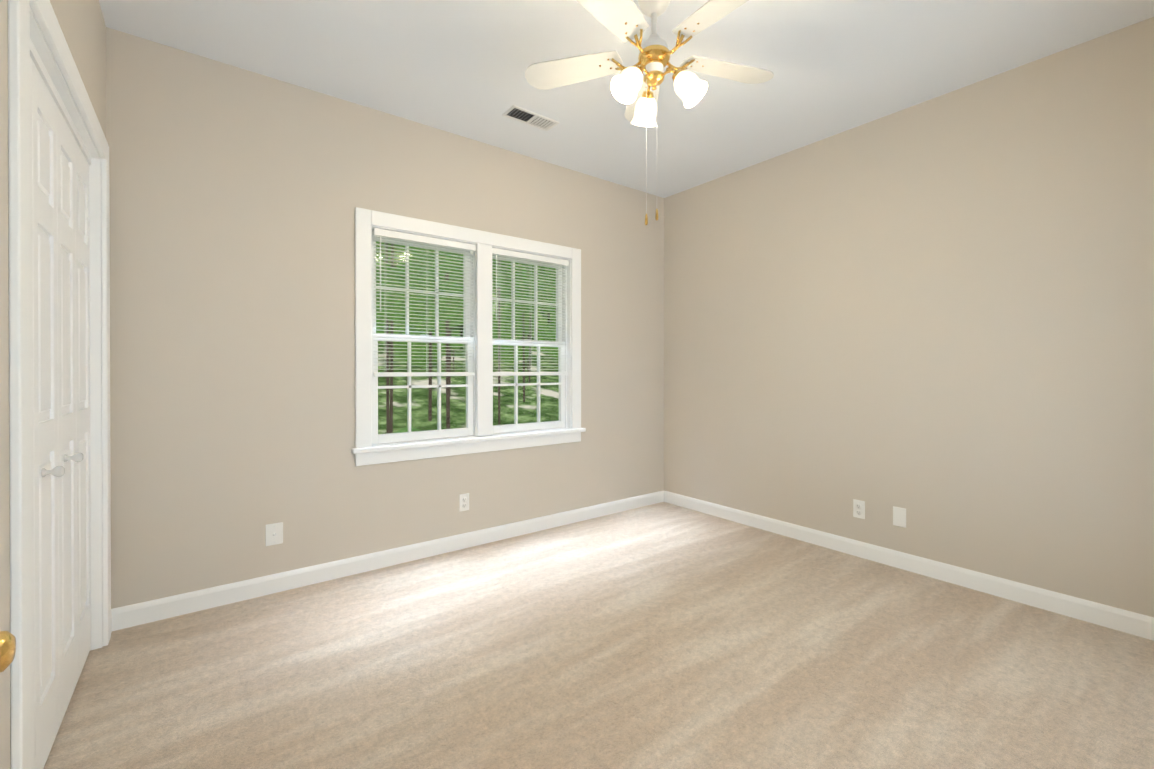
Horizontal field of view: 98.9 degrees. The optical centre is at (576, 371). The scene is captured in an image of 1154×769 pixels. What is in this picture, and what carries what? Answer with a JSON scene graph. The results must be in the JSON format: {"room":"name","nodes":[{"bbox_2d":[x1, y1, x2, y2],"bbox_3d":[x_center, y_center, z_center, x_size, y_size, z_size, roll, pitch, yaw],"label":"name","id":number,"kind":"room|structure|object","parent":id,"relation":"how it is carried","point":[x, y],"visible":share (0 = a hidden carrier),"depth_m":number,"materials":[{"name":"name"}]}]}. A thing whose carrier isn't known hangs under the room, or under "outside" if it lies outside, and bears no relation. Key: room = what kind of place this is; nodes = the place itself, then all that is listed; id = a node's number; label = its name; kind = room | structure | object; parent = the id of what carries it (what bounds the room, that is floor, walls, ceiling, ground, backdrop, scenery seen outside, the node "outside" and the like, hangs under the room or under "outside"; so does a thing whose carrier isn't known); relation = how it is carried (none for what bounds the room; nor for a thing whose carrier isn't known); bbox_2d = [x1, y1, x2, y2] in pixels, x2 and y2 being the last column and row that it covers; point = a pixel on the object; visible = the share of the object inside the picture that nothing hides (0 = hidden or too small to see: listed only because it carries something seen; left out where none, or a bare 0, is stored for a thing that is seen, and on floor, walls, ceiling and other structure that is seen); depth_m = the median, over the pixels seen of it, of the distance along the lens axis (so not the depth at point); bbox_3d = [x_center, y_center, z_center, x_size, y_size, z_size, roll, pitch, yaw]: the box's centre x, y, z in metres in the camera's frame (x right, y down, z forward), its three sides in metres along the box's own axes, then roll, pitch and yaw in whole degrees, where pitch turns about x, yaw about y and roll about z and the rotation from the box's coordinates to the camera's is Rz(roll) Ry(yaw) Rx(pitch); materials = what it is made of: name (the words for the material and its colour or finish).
{"room":"empty bedroom","nodes":[
{"label":"empty bedroom","id":0,"kind":"room"},
{"bbox_2d":[0,631,15,672],"bbox_3d":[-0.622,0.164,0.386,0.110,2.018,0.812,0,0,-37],"label":"door knob","id":1,"kind":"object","parent":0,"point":[7,646],"depth_m":0.67,"materials":[{"name":"gold metal"}]},
{"bbox_2d":[0,0,105,768],"bbox_3d":[-1.188,-0.186,0.880,0.150,2.740,3.307,0,0,-37],"label":"wall","id":2,"kind":"structure","parent":0,"point":[82,25],"depth_m":1.08,"materials":[{"name":"paint"}]},
{"bbox_2d":[8,0,110,768],"bbox_3d":[-1.722,0.092,1.595,0.168,2.178,1.376,0,0,-37],"label":"trim","id":3,"kind":"structure","parent":2,"relation":"attached to","point":[35,33],"depth_m":1.16,"materials":[{"name":"white wood"}]},
{"bbox_2d":[30,57,90,768],"bbox_3d":[-1.692,0.149,1.618,0.080,2.039,1.184,0,0,-37],"label":"closet doors","id":4,"kind":"structure","parent":2,"relation":"in","point":[60,396],"depth_m":1.61,"materials":[{"name":"white wood"}]},
{"bbox_2d":[106,27,663,608],"bbox_3d":[-0.718,-0.196,3.413,3.971,2.740,0.150,0,0,-37],"label":"wall","id":5,"kind":"structure","parent":0,"point":[238,195],"depth_m":2.67,"materials":[{"name":"paint"}]},
{"bbox_2d":[266,522,282,545],"bbox_3d":[-1.612,0.865,2.631,0.080,0.114,0.012,0,0,-37],"label":"cable wall plate","id":6,"kind":"object","parent":5,"relation":"attached to","point":[274,533],"visible":1,"depth_m":2.63,"materials":[{"name":"white plastic"}]},
{"bbox_2d":[111,490,666,632],"bbox_3d":[-0.661,1.126,3.343,3.671,0.098,0.037,0,0,-37],"label":"baseboard","id":7,"kind":"structure","parent":5,"relation":"attached to","point":[132,615],"depth_m":2.84,"materials":[{"name":"white wood"}]},
{"bbox_2d":[459,493,468,511],"bbox_3d":[-0.751,0.870,3.292,0.070,0.114,0.008,0,0,-37],"label":"electrical outlet","id":8,"kind":"object","parent":5,"relation":"attached to","point":[463,502],"visible":1,"depth_m":3.29,"materials":[{"name":"white plastic"}]},
{"bbox_2d":[351,207,585,465],"bbox_3d":[-0.666,-0.206,3.421,1.700,1.506,0.200,0,0,-37],"label":"window unit","id":9,"kind":"structure","parent":5,"relation":"in","point":[480,432],"depth_m":3.35,"materials":[{"name":"white wood"}]},
{"bbox_2d":[373,228,475,376],"bbox_3d":[-0.958,-0.416,3.161,0.658,0.889,0.046,0,0,-37],"label":"window blind","id":10,"kind":"object","parent":9,"relation":"attached to","point":[402,236],"visible":0.92,"depth_m":3.14,"materials":[{"name":"white plastic"}]},
{"bbox_2d":[492,248,568,375],"bbox_3d":[-0.338,-0.418,3.634,0.658,0.889,0.046,0,0,-37],"label":"window blind","id":11,"kind":"object","parent":9,"relation":"attached to","point":[497,252],"visible":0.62,"depth_m":3.62,"materials":[{"name":"white plastic"}]},
{"bbox_2d":[44,502,1153,768],"bbox_3d":[0.052,1.230,1.832,4.671,0.100,3.607,0,0,-37],"label":"floor","id":12,"kind":"structure","parent":0,"point":[662,636],"depth_m":1.95,"materials":[{"name":"carpet"}]},
{"bbox_2d":[99,0,1153,197],"bbox_3d":[0.052,-1.610,1.821,4.671,0.100,3.607,0,0,-37],"label":"ceiling","id":13,"kind":"structure","parent":0,"point":[459,67],"depth_m":2.45,"materials":[{"name":"paint"}]},
{"bbox_2d":[502,105,558,130],"bbox_3d":[-0.282,-1.559,3.046,0.330,0.011,0.140,0,0,-37],"label":"ceiling vent","id":14,"kind":"object","parent":13,"relation":"in","point":[525,116],"visible":1,"depth_m":3.04,"materials":[{"name":"silver metal"}]},
{"bbox_2d":[525,0,773,224],"bbox_3d":[0.344,-1.082,2.011,1.105,0.956,1.065,0,0,-37],"label":"ceiling fan","id":15,"kind":"object","parent":13,"relation":"hanging from","point":[635,89],"visible":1,"depth_m":2.02,"materials":[{"name":"white"}]},
{"bbox_2d":[664,17,1153,616],"bbox_3d":[1.895,-0.195,3.138,0.150,2.740,3.457,0,0,-37],"label":"wall","id":16,"kind":"structure","parent":0,"point":[934,317],"depth_m":2.76,"materials":[{"name":"paint"}]},
{"bbox_2d":[853,499,864,518],"bbox_3d":[1.795,0.873,3.143,0.008,0.114,0.070,0,0,-37],"label":"electrical outlet","id":17,"kind":"object","parent":16,"relation":"attached to","point":[858,508],"visible":1,"depth_m":3.14,"materials":[{"name":"white plastic"}]},
{"bbox_2d":[893,506,905,527],"bbox_3d":[1.934,0.870,2.961,0.007,0.114,0.070,0,0,-37],"label":"wall plate","id":18,"kind":"object","parent":16,"relation":"attached to","point":[899,516],"visible":1,"depth_m":2.96,"materials":[{"name":"white plastic"}]},
{"bbox_2d":[667,491,1153,640],"bbox_3d":[1.786,1.126,3.150,0.014,0.098,3.240,0,0,-37],"label":"baseboard","id":19,"kind":"structure","parent":16,"relation":"attached to","point":[1107,616],"depth_m":2.75,"materials":[{"name":"white wood"}]},
{"label":"outside","id":20,"kind":"structure","parent":0,"visible":0},
{"bbox_2d":[378,347,558,433],"bbox_3d":[-5.367,0.630,15.348,60.000,4.000,23.863,0,0,-37],"label":"ground","id":21,"kind":"structure","parent":20,"point":[547,405],"depth_m":18.70,"materials":[{"name":"green plant"}]},
{"bbox_2d":[386,243,389,433],"bbox_3d":[-4.952,-4.013,13.008,4.040,12.305,2.994,0,0,-37],"label":"tree","id":22,"kind":"object","parent":21,"relation":"on","point":[387,395],"depth_m":13.00,"materials":[{"name":"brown plant"}]},
{"bbox_2d":[376,241,402,341],"bbox_3d":[-6.938,-2.649,15.082,3.716,9.563,2.901,0,0,-37],"label":"tree","id":23,"kind":"object","parent":21,"relation":"on","point":[378,329],"depth_m":15.15,"materials":[{"name":"green plant"}]},
{"bbox_2d":[377,242,409,334],"bbox_3d":[-6.526,-3.036,18.361,3.553,10.311,3.138,0,0,-37],"label":"tree","id":24,"kind":"object","parent":21,"relation":"on","point":[383,243],"depth_m":17.12,"materials":[{"name":"green plant"}]},
{"bbox_2d":[394,426,420,432],"bbox_3d":[-3.186,1.610,8.948,1.709,1.265,1.229,0,0,-37],"label":"bush","id":25,"kind":"object","parent":21,"relation":"on","point":[405,429],"depth_m":8.97,"materials":[{"name":"green plant"}]},
{"bbox_2d":[376,244,455,432],"bbox_3d":[-4.132,-3.209,9.902,4.525,10.720,2.946,0,0,-37],"label":"tree","id":26,"kind":"object","parent":21,"relation":"on","point":[403,322],"depth_m":9.71,"materials":[{"name":"green plant"}]},
{"bbox_2d":[394,246,492,394],"bbox_3d":[-4.725,-2.471,18.602,4.213,9.182,3.152,0,0,-37],"label":"tree","id":27,"kind":"object","parent":21,"relation":"on","point":[413,352],"depth_m":17.45,"materials":[{"name":"green plant"}]},
{"bbox_2d":[425,282,462,420],"bbox_3d":[-4.109,-4.704,15.274,4.721,13.671,3.168,0,0,-37],"label":"tree","id":28,"kind":"object","parent":21,"relation":"on","point":[430,367],"depth_m":15.21,"materials":[{"name":"green plant"}]},
{"bbox_2d":[401,291,492,371],"bbox_3d":[-5.394,-4.697,21.905,4.483,13.607,3.690,0,0,-37],"label":"tree","id":29,"kind":"object","parent":21,"relation":"on","point":[403,329],"depth_m":21.35,"materials":[{"name":"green plant"}]},
{"bbox_2d":[409,248,510,428],"bbox_3d":[-2.953,-4.630,12.612,4.100,13.542,3.263,0,0,-37],"label":"tree","id":30,"kind":"object","parent":21,"relation":"on","point":[447,378],"depth_m":12.09,"materials":[{"name":"green plant"}]},
{"bbox_2d":[492,308,539,382],"bbox_3d":[-2.046,-4.928,21.891,4.563,14.071,3.541,0,0,-37],"label":"tree","id":31,"kind":"object","parent":21,"relation":"on","point":[507,316],"depth_m":21.99,"materials":[{"name":"green plant"}]},
{"bbox_2d":[492,260,555,424],"bbox_3d":[-1.975,-4.676,13.882,4.747,13.623,3.515,0,0,-37],"label":"tree","id":32,"kind":"object","parent":21,"relation":"on","point":[519,308],"depth_m":14.25,"materials":[{"name":"green plant"}]},
{"bbox_2d":[492,259,555,346],"bbox_3d":[-2.102,-3.171,16.102,4.232,10.599,3.243,0,0,-37],"label":"tree","id":33,"kind":"object","parent":21,"relation":"on","point":[506,331],"depth_m":14.59,"materials":[{"name":"green plant"}]},
{"bbox_2d":[523,314,524,401],"bbox_3d":[-1.973,-4.589,18.723,5.164,13.414,3.696,0,0,-37],"label":"tree","id":34,"kind":"object","parent":21,"relation":"on","point":[523,361],"depth_m":19.02,"materials":[{"name":"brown plant"}]},
{"bbox_2d":[493,299,555,371],"bbox_3d":[-2.482,-2.650,24.732,5.250,9.492,3.548,0,0,-37],"label":"tree","id":35,"kind":"object","parent":21,"relation":"on","point":[504,353],"depth_m":24.37,"materials":[{"name":"green plant"}]},
{"bbox_2d":[533,320,557,359],"bbox_3d":[-0.446,-2.861,13.409,3.574,9.999,3.463,0,0,-37],"label":"tree","id":36,"kind":"object","parent":21,"relation":"on","point":[548,338],"depth_m":12.33,"materials":[{"name":"green plant"}]},
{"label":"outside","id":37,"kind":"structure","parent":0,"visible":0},
{"bbox_2d":[376,242,555,350],"bbox_3d":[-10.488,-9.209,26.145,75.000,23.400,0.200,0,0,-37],"label":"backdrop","id":38,"kind":"structure","parent":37,"point":[533,348],"depth_m":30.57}
]}

